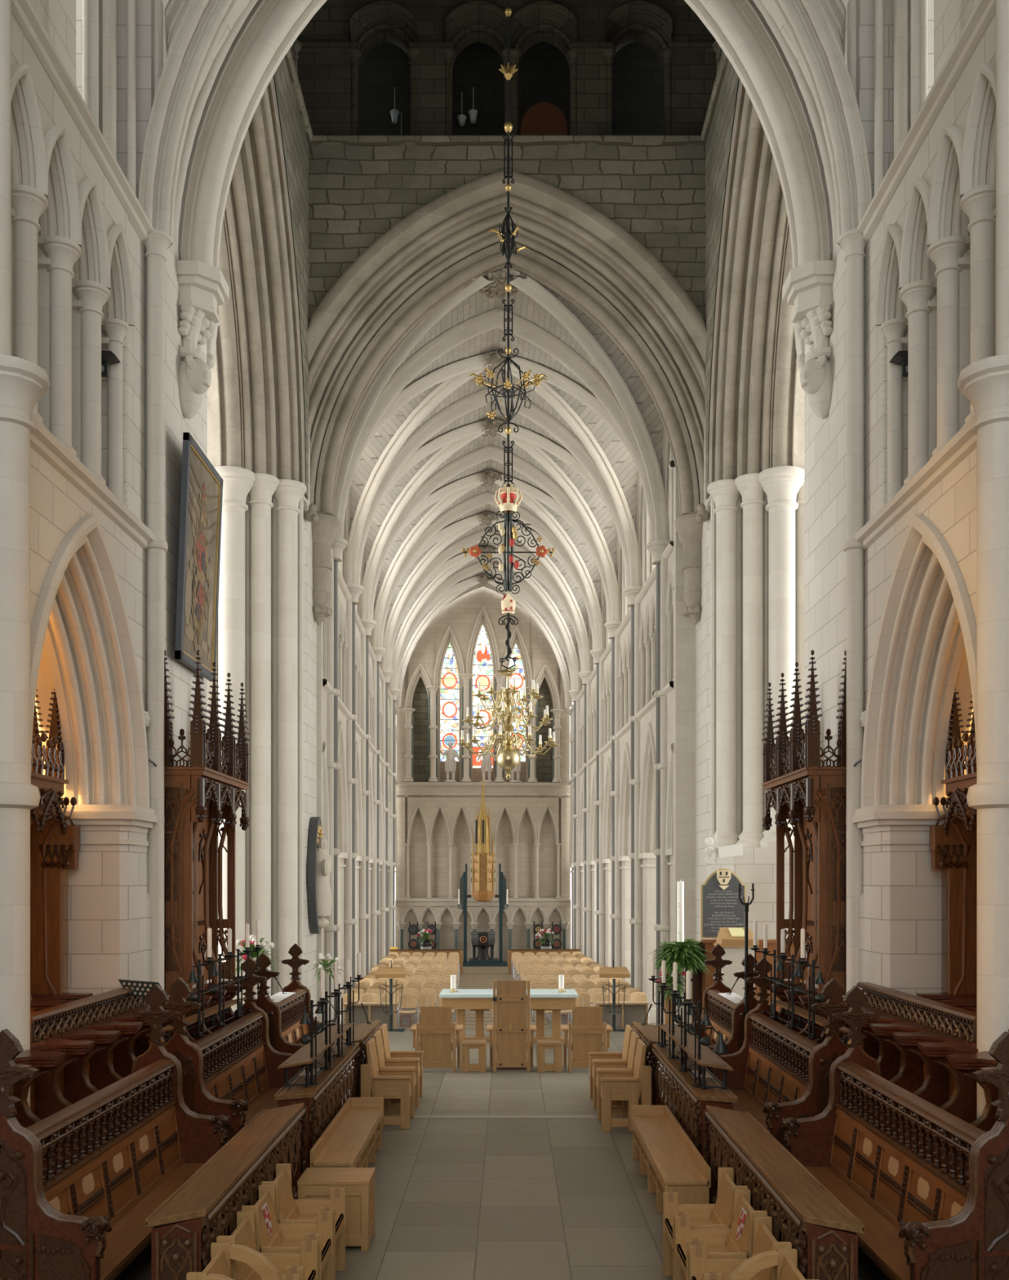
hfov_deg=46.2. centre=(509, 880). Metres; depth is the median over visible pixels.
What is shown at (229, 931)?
candle
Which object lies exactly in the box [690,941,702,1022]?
carved post
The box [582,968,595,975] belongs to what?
chair
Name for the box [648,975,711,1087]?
rack
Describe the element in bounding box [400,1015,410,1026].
rack
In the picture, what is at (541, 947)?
metal bowl
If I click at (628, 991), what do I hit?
chair
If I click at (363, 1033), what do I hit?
desk
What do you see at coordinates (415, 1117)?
trim
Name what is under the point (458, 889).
candle
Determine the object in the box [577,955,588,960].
chair
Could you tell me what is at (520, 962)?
chair
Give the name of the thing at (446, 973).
chair
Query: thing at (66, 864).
pendant
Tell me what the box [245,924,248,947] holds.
candle
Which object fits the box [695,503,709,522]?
trim
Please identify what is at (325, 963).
flowers
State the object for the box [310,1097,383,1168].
bench
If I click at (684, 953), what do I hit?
fern
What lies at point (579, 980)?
chair
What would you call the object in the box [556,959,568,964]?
chair
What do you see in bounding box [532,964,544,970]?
chair
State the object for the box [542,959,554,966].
chair
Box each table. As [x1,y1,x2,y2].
[342,1002,397,1028]
[595,1001,648,1028]
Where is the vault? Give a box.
[195,0,812,102]
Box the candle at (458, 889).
[457,888,459,904]
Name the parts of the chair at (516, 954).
backrest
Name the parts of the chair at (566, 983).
backrest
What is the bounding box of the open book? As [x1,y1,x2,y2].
[728,928,744,937]
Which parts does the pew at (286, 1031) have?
sunk panel, edge moulding, name plate, rail, bead rail, panel, name plate, edge moulding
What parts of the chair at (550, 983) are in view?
backrest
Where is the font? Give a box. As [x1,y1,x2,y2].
[462,931,507,966]
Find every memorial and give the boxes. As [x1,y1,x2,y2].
[408,921,418,949]
[426,921,436,949]
[533,921,543,949]
[551,921,561,949]
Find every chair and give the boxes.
[186,1242,300,1279]
[216,1211,318,1279]
[241,1184,333,1279]
[261,1164,345,1279]
[340,992,359,1024]
[348,988,364,1002]
[355,981,369,990]
[355,984,367,993]
[360,977,373,986]
[360,1037,414,1128]
[361,992,377,1002]
[362,974,376,982]
[366,988,382,1002]
[369,984,385,994]
[372,1030,419,1115]
[373,981,387,989]
[375,977,389,986]
[378,1023,423,1105]
[379,960,390,966]
[379,962,388,966]
[381,992,398,1027]
[382,957,393,964]
[383,988,399,1009]
[384,955,395,960]
[386,984,401,1004]
[388,952,398,956]
[389,964,401,966]
[391,962,402,966]
[392,960,404,966]
[392,977,406,989]
[392,981,404,999]
[394,957,405,965]
[395,975,408,985]
[396,955,407,962]
[398,954,408,959]
[398,992,416,1028]
[400,952,410,958]
[401,988,417,1022]
[403,964,415,973]
[403,984,420,1019]
[404,962,416,968]
[404,966,413,976]
[405,969,412,978]
[405,972,410,979]
[405,981,421,1010]
[406,960,417,967]
[407,957,418,963]
[408,977,422,990]
[409,955,420,963]
[409,1006,463,1072]
[410,954,422,960]
[411,974,425,986]
[413,972,426,979]
[414,968,427,978]
[415,966,427,970]
[417,961,430,976]
[417,964,429,975]
[417,992,435,1022]
[419,960,431,968]
[421,957,432,967]
[421,988,436,1006]
[422,984,437,1006]
[423,954,434,963]
[423,981,439,999]
[424,952,435,959]
[425,977,439,995]
[426,974,440,991]
[428,972,441,988]
[429,968,442,981]
[430,966,443,982]
[431,964,444,973]
[432,961,444,970]
[433,960,444,963]
[434,957,445,968]
[435,954,446,964]
[436,951,447,964]
[437,993,454,1022]
[439,988,455,1022]
[440,981,456,1012]
[440,984,456,1017]
[442,977,456,989]
[443,972,457,983]
[443,974,457,989]
[444,966,457,989]
[444,968,457,982]
[445,964,457,968]
[446,960,458,985]
[446,961,457,965]
[447,957,458,961]
[448,951,459,959]
[448,954,459,976]
[448,955,458,959]
[486,980,536,1072]
[511,951,521,975]
[512,953,523,977]
[514,955,524,979]
[515,957,526,980]
[515,960,527,980]
[517,961,529,980]
[519,964,531,980]
[520,966,533,980]
[521,968,534,980]
[523,971,537,988]
[524,951,533,958]
[524,953,536,958]
[524,974,538,986]
[526,955,537,962]
[528,957,539,963]
[528,977,542,982]
[529,960,541,964]
[529,981,543,989]
[531,961,543,968]
[531,984,547,1018]
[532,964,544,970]
[533,987,551,1023]
[534,966,546,973]
[535,1010,551,1026]
[536,951,546,956]
[537,953,548,958]
[537,968,549,977]
[539,955,550,960]
[539,971,552,978]
[541,957,551,963]
[541,974,555,982]
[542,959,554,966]
[543,977,557,988]
[545,961,556,968]
[546,981,562,1013]
[547,951,558,956]
[547,964,559,970]
[549,966,562,973]
[549,984,566,1014]
[550,953,560,959]
[551,955,562,960]
[552,968,565,975]
[554,957,565,963]
[554,971,567,981]
[554,987,568,1022]
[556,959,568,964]
[557,974,571,981]
[559,961,570,967]
[560,951,570,956]
[560,1006,613,1072]
[560,1009,572,1026]
[561,964,573,969]
[562,953,573,958]
[563,981,577,1010]
[564,955,576,959]
[564,966,576,973]
[564,977,573,982]
[566,984,581,1013]
[567,957,578,962]
[567,968,579,975]
[569,960,581,964]
[569,987,585,1022]
[570,971,583,978]
[572,951,582,955]
[572,961,583,967]
[572,974,586,981]
[574,953,584,958]
[575,964,587,969]
[575,977,592,1004]
[576,991,590,1006]
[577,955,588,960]
[578,966,591,973]
[580,957,591,963]
[580,980,595,989]
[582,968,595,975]
[583,960,595,964]
[584,984,599,1003]
[585,971,598,978]
[586,961,596,967]
[587,987,602,1006]
[589,964,601,969]
[589,974,599,1004]
[589,1024,633,1106]
[592,977,607,984]
[592,991,608,1006]
[592,1031,639,1117]
[593,966,599,972]
[596,980,611,989]
[596,1039,651,1131]
[600,984,616,992]
[606,987,622,1001]
[608,977,622,984]
[611,991,627,1001]
[615,980,628,988]
[619,984,631,992]
[625,987,639,1001]
[630,991,648,1024]
[662,1167,747,1279]
[674,1189,767,1279]
[688,1216,791,1279]
[727,1248,819,1279]
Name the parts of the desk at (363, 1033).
tracery panel, tracery panel, moulding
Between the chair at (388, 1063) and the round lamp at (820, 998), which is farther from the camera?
the chair at (388, 1063)
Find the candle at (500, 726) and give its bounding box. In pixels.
[498,724,502,732]
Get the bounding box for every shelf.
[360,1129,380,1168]
[634,1138,665,1199]
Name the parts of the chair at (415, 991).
backrest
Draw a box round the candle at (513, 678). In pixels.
[512,677,515,684]
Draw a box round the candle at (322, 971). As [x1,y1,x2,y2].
[320,968,324,1000]
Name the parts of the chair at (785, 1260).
curved arm, post, backrest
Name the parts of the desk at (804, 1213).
panel, tracery panel, tracery panel, tracery panel, tracery panel, tracery panel, tracery panel, moulding, tracery panel, tracery panel, tracery panel, tracery panel, tracery panel, panel, sunk panel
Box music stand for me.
[118,979,162,1007]
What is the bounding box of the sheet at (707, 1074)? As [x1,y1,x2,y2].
[691,1070,713,1078]
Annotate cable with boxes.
[148,758,156,766]
[853,758,862,766]
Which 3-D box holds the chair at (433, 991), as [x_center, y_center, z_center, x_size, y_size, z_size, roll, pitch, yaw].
[-2.050,3.213,30.106,0.419,0.858,0.528,0,0,-3]
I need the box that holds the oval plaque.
[307,817,333,933]
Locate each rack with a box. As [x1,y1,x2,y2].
[186,944,262,1036]
[299,974,363,1084]
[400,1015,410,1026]
[560,1014,566,1024]
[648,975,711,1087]
[750,945,825,1038]
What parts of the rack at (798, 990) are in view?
candle arm, candle arm, post, candle arm, post, candle arm, post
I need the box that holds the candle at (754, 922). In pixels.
[753,920,756,947]
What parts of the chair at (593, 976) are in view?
backrest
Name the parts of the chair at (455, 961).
backrest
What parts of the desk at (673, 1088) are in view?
panel, tracery panel, tracery panel, tracery panel, tracery panel, tracery panel, tracery panel, moulding, tracery panel, tracery panel, tracery panel, tracery panel, tracery panel, sunk panel, panel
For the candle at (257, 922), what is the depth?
13.98 m
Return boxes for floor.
[114,1028,890,1279]
[397,962,656,1028]
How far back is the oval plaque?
24.37 m
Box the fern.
[648,938,711,1014]
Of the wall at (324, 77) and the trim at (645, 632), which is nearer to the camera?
the wall at (324, 77)
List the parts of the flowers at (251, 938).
white flower, red flower, white flower, white flower, white flower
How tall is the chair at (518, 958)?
0.858 m
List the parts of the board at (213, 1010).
iron leg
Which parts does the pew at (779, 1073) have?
edge moulding, seat, panel, bead rail, rail, sunk panel, edge moulding, sunk panel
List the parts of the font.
leg, leg, stem, leg, leg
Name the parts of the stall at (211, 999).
stall arm, arm moulding, stall arm, arm moulding, stall arm, arm moulding, stall arm, arm moulding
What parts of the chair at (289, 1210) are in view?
post, backrest, post, rail, rail, seat, rail, arm post, arm post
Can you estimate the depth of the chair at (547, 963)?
40.27 m
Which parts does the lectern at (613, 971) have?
wire frame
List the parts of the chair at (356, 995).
backrest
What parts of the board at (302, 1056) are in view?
iron leg, iron leg, iron leg, iron leg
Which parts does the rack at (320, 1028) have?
post, candle arm, post, iron rail, candle arm, post, candle arm, post, candle arm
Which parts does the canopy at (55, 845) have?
panel, cornice, wing cornice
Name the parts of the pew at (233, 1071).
sunk panel, edge moulding, sunk panel, rail, bead rail, panel, seat, edge moulding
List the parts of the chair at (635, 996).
backrest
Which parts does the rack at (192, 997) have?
post, candle arm, post, candle arm, post, candle arm, candle arm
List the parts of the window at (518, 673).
sill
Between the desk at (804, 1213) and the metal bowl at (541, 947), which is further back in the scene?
the metal bowl at (541, 947)
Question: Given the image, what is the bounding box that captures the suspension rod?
[461,0,555,669]
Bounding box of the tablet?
[700,868,746,938]
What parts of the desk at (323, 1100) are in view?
panel, sunk panel, tracery panel, tracery panel, tracery panel, tracery panel, tracery panel, moulding, tracery panel, tracery panel, tracery panel, tracery panel, tracery panel, tracery panel, panel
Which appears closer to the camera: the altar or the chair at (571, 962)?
the altar
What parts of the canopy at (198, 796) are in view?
sunk panel, sunk panel, sunk panel, panel, edge moulding, tracery panel, tracery panel, cornice, panel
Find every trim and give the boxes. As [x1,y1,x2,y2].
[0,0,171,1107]
[144,711,150,727]
[161,0,848,268]
[176,260,229,419]
[206,319,221,368]
[207,75,306,495]
[207,466,306,1011]
[299,0,715,134]
[304,503,318,522]
[307,168,706,515]
[311,511,339,624]
[322,523,399,1024]
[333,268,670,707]
[390,1115,622,1119]
[395,605,570,928]
[567,505,673,1024]
[674,511,702,624]
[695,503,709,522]
[706,466,804,848]
[707,77,804,495]
[782,260,834,419]
[791,320,805,368]
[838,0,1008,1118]
[860,710,866,727]
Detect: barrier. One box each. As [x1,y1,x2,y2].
[389,949,462,973]
[507,949,580,973]
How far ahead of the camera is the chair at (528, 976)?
34.72 m
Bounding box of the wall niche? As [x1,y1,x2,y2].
[412,678,552,782]
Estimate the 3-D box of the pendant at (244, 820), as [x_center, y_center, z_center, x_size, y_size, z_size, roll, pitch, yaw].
[-3.526,-0.910,15.719,0.129,0.500,0.135,0,0,22]
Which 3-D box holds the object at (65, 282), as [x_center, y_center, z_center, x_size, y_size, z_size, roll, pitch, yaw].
[-4.435,-4.860,10.765,1.620,15.600,6.170,0,0,0]
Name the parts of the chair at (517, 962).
backrest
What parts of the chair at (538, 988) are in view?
frame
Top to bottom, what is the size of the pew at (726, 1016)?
2.030 m
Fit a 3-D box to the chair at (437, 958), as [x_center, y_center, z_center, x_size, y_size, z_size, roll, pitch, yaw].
[-2.482,3.213,42.106,0.419,0.858,0.528,0,0,1]
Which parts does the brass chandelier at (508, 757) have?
globe, stem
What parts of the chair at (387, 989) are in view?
backrest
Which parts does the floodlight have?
mounting rail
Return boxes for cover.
[471,778,495,902]
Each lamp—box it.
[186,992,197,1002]
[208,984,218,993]
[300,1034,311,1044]
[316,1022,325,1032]
[390,87,399,123]
[457,92,466,125]
[468,87,478,123]
[674,1014,680,1022]
[685,1024,694,1033]
[697,1026,728,1053]
[700,1035,711,1045]
[704,837,713,846]
[704,846,713,855]
[704,855,713,864]
[775,978,783,987]
[794,986,803,995]
[814,993,825,1003]
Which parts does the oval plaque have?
oval frame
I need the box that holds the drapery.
[188,459,218,546]
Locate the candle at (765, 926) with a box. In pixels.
[763,923,767,947]
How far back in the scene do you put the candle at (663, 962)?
13.06 m
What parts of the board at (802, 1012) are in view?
iron leg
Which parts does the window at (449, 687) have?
sill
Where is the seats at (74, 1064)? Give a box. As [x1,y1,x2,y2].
[11,1000,197,1128]
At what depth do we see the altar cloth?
21.19 m
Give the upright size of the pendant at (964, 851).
0.247 m
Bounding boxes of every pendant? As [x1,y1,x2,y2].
[38,844,50,867]
[45,844,57,868]
[53,844,66,868]
[60,844,73,868]
[195,777,206,822]
[211,783,222,825]
[226,788,236,827]
[239,792,249,830]
[762,792,772,830]
[774,788,785,827]
[788,783,799,825]
[804,777,815,822]
[936,844,949,868]
[943,844,956,868]
[951,844,963,868]
[958,844,970,867]
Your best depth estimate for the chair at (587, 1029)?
18.11 m
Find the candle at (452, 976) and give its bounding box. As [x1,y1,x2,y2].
[449,974,457,992]
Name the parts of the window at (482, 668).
sill, ruby panel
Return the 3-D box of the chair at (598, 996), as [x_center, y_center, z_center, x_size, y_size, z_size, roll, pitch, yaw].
[2.276,3.213,29.154,0.419,0.858,0.528,0,0,1]
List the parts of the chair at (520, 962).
backrest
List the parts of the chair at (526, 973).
backrest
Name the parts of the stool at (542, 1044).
leg, rail, seat, leg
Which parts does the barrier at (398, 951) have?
rail, post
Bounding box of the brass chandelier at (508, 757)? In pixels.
[456,667,559,780]
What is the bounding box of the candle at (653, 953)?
[651,952,654,975]
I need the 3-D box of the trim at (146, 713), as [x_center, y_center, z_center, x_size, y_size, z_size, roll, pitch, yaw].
[-4.035,-1.780,13.044,0.151,0.184,0.184,0,0,-30]
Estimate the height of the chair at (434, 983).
0.858 m
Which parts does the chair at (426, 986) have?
backrest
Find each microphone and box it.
[274,977,286,993]
[360,1002,371,1023]
[641,1003,652,1024]
[726,977,738,994]
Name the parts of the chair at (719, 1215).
arm post, arm post, rail, seat, rail, rail, backrest, post, post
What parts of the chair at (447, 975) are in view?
backrest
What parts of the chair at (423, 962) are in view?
backrest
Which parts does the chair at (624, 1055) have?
leg, leg, panel, leg, backrest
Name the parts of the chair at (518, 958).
backrest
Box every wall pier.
[35,0,207,996]
[804,0,973,1037]
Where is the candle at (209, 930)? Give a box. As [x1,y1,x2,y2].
[207,927,211,959]
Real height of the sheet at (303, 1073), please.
0.020 m
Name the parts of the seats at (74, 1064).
arm moulding, stall arm, stall arm, arm moulding, stall arm, arm moulding, stall arm, arm moulding, stall arm, arm moulding, stall arm, arm moulding, stall arm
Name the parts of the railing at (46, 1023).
post, tracery panel, tracery panel, tracery panel, tracery panel, tracery panel, tracery panel, tracery panel, rail, tracery panel, tracery panel, tracery panel, tracery panel, tracery panel, tracery panel, tracery panel, tracery panel, tracery panel, tracery panel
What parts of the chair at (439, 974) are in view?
backrest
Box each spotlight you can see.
[101,350,120,377]
[888,350,907,377]
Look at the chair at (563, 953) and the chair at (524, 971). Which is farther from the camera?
the chair at (563, 953)
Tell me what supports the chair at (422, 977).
on the floor at (472, 977)
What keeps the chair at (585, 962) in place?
on the floor at (472, 977)
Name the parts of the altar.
leg, leg, leg, leg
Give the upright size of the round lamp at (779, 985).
0.095 m
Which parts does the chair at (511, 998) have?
panel, post, rail, rail, rail, panel, panel, panel, foot rail, post, panel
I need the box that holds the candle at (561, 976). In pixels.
[558,974,566,992]
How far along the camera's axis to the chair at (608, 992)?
30.43 m
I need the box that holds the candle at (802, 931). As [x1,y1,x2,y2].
[800,927,804,960]
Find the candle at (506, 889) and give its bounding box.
[506,888,507,904]
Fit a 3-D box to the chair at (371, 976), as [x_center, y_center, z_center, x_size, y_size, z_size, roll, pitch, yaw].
[-4.087,3.213,34.410,0.419,0.858,0.528,0,0,-2]
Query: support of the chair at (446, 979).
on the floor at (472, 977)
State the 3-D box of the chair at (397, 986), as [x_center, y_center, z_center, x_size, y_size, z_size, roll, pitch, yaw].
[-3.033,3.213,31.205,0.419,0.858,0.528,0,0,-4]
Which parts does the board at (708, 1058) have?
iron leg, iron leg, iron leg, iron leg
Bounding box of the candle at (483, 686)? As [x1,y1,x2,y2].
[482,684,485,691]
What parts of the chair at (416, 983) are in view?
backrest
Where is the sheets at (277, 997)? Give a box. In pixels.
[270,991,295,1002]
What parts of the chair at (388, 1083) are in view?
post, backrest, leg, leg, seat, panel, rail, rail, panel, leg, leg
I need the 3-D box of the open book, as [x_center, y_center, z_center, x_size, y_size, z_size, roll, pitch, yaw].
[3.725,0.855,19.220,0.250,0.140,0.360,0,0,0]
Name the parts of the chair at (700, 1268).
arm post, seat, arm post, rail, post, backrest, post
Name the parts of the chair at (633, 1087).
leg, leg, panel, rail, panel, rail, leg, leg, backrest, post, post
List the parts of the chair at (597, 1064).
leg, leg, panel, rail, leg, backrest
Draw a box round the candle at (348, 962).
[346,958,350,984]
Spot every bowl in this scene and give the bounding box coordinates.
[420,946,431,949]
[470,931,495,946]
[471,891,494,902]
[540,946,551,949]
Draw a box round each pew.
[0,984,230,1279]
[160,956,302,1146]
[253,942,337,1068]
[674,943,759,1072]
[711,957,851,1151]
[780,985,1008,1279]
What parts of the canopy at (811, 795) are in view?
panel, cornice, tracery panel, edge moulding, panel, sunk panel, sunk panel, sunk panel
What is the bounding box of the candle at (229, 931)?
[227,928,231,951]
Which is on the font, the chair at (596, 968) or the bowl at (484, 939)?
the bowl at (484, 939)
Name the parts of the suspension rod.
scroll panel, scroll panel, scroll panel, rod, crown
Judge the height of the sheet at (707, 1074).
0.020 m
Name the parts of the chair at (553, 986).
backrest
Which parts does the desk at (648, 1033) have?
moulding, tracery panel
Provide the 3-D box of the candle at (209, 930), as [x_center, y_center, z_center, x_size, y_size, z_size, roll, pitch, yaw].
[-2.980,0.629,11.750,0.044,0.322,0.042,0,0,0]
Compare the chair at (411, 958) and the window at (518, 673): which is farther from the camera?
the window at (518, 673)
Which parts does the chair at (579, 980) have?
backrest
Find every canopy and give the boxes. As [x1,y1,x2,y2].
[30,688,93,1013]
[164,649,250,996]
[761,649,846,996]
[916,688,977,1013]
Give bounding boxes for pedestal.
[713,942,758,997]
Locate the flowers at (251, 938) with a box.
[235,934,279,998]
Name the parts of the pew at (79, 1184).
sunk panel, sunk panel, name plate, edge moulding, sunk panel, name plate, rail, bead rail, panel, name plate, name plate, seat, edge moulding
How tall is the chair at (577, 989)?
0.858 m
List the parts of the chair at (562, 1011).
seat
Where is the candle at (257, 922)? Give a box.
[255,920,259,944]
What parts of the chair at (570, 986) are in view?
backrest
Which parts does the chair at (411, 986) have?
backrest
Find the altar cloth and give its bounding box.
[439,989,577,997]
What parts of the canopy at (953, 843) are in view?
wing cornice, cornice, panel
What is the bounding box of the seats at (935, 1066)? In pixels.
[815,1000,999,1132]
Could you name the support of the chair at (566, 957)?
on the floor at (472, 977)
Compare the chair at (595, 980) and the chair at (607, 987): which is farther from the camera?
the chair at (595, 980)
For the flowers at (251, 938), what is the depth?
18.22 m
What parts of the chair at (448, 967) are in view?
backrest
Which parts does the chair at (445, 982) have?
backrest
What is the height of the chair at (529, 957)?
0.858 m
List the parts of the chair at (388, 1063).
backrest, leg, rail, panel, leg, leg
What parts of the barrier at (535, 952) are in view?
post, rail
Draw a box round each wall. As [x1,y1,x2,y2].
[11,0,312,1004]
[271,398,316,1018]
[296,0,716,134]
[307,134,706,324]
[316,620,323,1022]
[323,551,395,1022]
[358,41,664,134]
[395,586,570,962]
[569,446,673,1008]
[673,466,695,1024]
[695,399,795,941]
[701,0,995,995]
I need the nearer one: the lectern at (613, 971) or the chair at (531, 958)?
the lectern at (613, 971)
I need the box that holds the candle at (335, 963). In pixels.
[333,961,338,991]
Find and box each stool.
[461,1039,486,1072]
[537,1039,562,1072]
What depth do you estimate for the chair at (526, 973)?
35.89 m
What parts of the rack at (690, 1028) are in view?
candle arm, post, candle arm, post, candle arm, iron rail, post, candle arm, post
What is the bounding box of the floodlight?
[704,831,742,864]
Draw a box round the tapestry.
[174,432,222,681]
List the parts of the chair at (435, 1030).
panel, post, rail, panel, panel, rail, post, panel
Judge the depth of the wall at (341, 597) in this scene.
30.59 m
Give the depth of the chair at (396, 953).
45.49 m
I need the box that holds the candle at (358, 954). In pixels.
[356,951,360,974]
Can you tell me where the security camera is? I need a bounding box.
[668,460,675,469]
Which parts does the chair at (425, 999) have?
backrest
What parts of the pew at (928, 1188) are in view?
edge moulding, seat, name plate, name plate, panel, bead rail, rail, name plate, sunk panel, edge moulding, name plate, sunk panel, sunk panel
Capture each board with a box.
[161,997,247,1042]
[277,1022,353,1087]
[658,1023,733,1089]
[765,998,850,1044]
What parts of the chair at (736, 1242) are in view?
arm post, arm post, rail, seat, rail, rail, backrest, post, post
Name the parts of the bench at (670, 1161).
seat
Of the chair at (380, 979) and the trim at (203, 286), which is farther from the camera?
the chair at (380, 979)
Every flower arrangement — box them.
[417,928,434,949]
[535,928,555,949]
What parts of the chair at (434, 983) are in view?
backrest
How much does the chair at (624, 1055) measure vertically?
1.000 m
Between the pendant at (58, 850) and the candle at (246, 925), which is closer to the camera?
the pendant at (58, 850)
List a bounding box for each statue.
[439,742,460,782]
[476,742,496,782]
[508,742,526,782]
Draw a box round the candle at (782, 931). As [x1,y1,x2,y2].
[780,928,784,952]
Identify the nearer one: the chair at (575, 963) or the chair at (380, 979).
the chair at (380, 979)
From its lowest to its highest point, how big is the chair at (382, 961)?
0.858 m
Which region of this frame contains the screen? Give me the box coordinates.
[700,938,804,1012]
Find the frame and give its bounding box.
[457,863,509,963]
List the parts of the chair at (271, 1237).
post, backrest, post, rail, rail, seat, rail, arm post, arm post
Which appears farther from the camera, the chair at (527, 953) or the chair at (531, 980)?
the chair at (527, 953)
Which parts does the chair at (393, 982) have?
backrest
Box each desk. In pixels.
[144,1102,307,1279]
[273,1042,361,1175]
[333,1020,382,1084]
[631,1021,679,1085]
[649,1044,737,1164]
[702,1105,864,1279]
[715,927,759,944]
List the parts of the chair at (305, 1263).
post, backrest, post, rail, rail, seat, arm post, arm post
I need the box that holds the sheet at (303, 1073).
[298,1068,319,1075]
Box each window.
[440,643,458,782]
[472,624,493,782]
[506,644,525,782]
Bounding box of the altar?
[441,997,576,1042]
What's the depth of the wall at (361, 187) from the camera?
24.10 m
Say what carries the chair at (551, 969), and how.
on the floor at (472, 977)
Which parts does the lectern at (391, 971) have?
wire frame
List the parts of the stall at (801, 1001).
arm moulding, stall arm, arm moulding, stall arm, arm moulding, stall arm, arm moulding, stall arm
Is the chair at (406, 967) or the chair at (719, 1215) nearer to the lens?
the chair at (719, 1215)
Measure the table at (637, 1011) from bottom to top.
0.720 m
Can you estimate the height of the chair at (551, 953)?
0.858 m
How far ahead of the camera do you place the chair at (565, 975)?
34.83 m
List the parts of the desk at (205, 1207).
panel, sunk panel, tracery panel, tracery panel, tracery panel, tracery panel, tracery panel, moulding, tracery panel, tracery panel, tracery panel, tracery panel, tracery panel, tracery panel, panel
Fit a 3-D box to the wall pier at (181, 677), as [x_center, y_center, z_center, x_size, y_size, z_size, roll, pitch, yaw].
[-5.635,-6.060,14.650,3.220,18.000,2.600,0,0,0]
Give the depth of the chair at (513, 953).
45.62 m
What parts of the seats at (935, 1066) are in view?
stall arm, arm moulding, stall arm, arm moulding, stall arm, arm moulding, stall arm, arm moulding, stall arm, arm moulding, stall arm, stall arm, arm moulding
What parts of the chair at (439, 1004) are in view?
backrest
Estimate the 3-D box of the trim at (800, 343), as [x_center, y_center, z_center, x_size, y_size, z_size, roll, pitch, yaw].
[3.970,-7.175,15.848,0.380,0.670,0.370,0,0,-22]
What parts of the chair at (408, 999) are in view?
frame, seat, backrest, frame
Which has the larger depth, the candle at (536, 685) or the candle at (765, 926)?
the candle at (536, 685)
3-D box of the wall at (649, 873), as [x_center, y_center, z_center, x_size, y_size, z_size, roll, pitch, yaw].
[3.631,-4.710,39.067,0.950,16.900,26.470,0,0,-2]
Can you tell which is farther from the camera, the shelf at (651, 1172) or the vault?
the vault
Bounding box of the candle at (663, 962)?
[662,960,665,985]
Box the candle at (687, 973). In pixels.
[685,969,690,999]
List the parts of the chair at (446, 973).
backrest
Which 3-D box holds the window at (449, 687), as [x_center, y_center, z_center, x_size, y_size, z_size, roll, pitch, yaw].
[-2.663,-7.787,52.940,0.853,7.055,0.450,0,0,0]
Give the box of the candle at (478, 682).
[477,681,480,688]
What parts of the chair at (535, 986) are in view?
backrest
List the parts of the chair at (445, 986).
backrest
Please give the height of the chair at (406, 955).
0.858 m
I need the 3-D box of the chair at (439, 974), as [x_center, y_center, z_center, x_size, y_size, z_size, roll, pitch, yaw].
[-2.247,3.213,35.596,0.419,0.858,0.528,0,0,0]
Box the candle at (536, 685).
[535,683,538,689]
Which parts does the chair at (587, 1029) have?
panel, post, rail, panel, panel, rail, post, panel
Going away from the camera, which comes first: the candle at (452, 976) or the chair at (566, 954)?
the candle at (452, 976)
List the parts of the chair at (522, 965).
backrest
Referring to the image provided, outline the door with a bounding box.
[520,102,567,134]
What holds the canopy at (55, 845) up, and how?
attached to the wall at (107, 901)
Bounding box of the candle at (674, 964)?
[672,962,677,990]
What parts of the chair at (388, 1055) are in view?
backrest, leg, panel, leg, leg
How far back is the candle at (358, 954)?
14.13 m
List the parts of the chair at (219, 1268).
post, backrest, curved arm, post, curved arm, arm post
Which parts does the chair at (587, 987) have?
backrest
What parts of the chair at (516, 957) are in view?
backrest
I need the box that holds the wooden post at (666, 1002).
[664,975,672,1025]
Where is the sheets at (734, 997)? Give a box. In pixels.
[718,992,743,1003]
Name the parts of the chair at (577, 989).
backrest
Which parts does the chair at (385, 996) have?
backrest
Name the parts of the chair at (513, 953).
frame, backrest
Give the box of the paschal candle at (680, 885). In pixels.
[676,879,684,942]
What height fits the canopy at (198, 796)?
3.973 m
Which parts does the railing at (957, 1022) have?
tracery panel, tracery panel, tracery panel, tracery panel, tracery panel, tracery panel, tracery panel, tracery panel, tracery panel, rail, tracery panel, tracery panel, tracery panel, tracery panel, tracery panel, tracery panel, tracery panel, tracery panel, post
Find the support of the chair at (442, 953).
on the floor at (472, 977)
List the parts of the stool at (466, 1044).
leg, rail, seat, leg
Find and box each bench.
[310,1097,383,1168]
[631,1105,711,1213]
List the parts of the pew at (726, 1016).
edge moulding, name plate, panel, bead rail, rail, edge moulding, sunk panel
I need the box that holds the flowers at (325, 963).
[309,953,345,1022]
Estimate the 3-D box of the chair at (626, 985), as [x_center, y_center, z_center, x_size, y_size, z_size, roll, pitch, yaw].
[3.141,3.213,31.343,0.419,0.858,0.528,0,0,-2]
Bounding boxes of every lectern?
[374,960,405,1031]
[599,960,630,1031]
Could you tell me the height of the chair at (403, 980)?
0.858 m

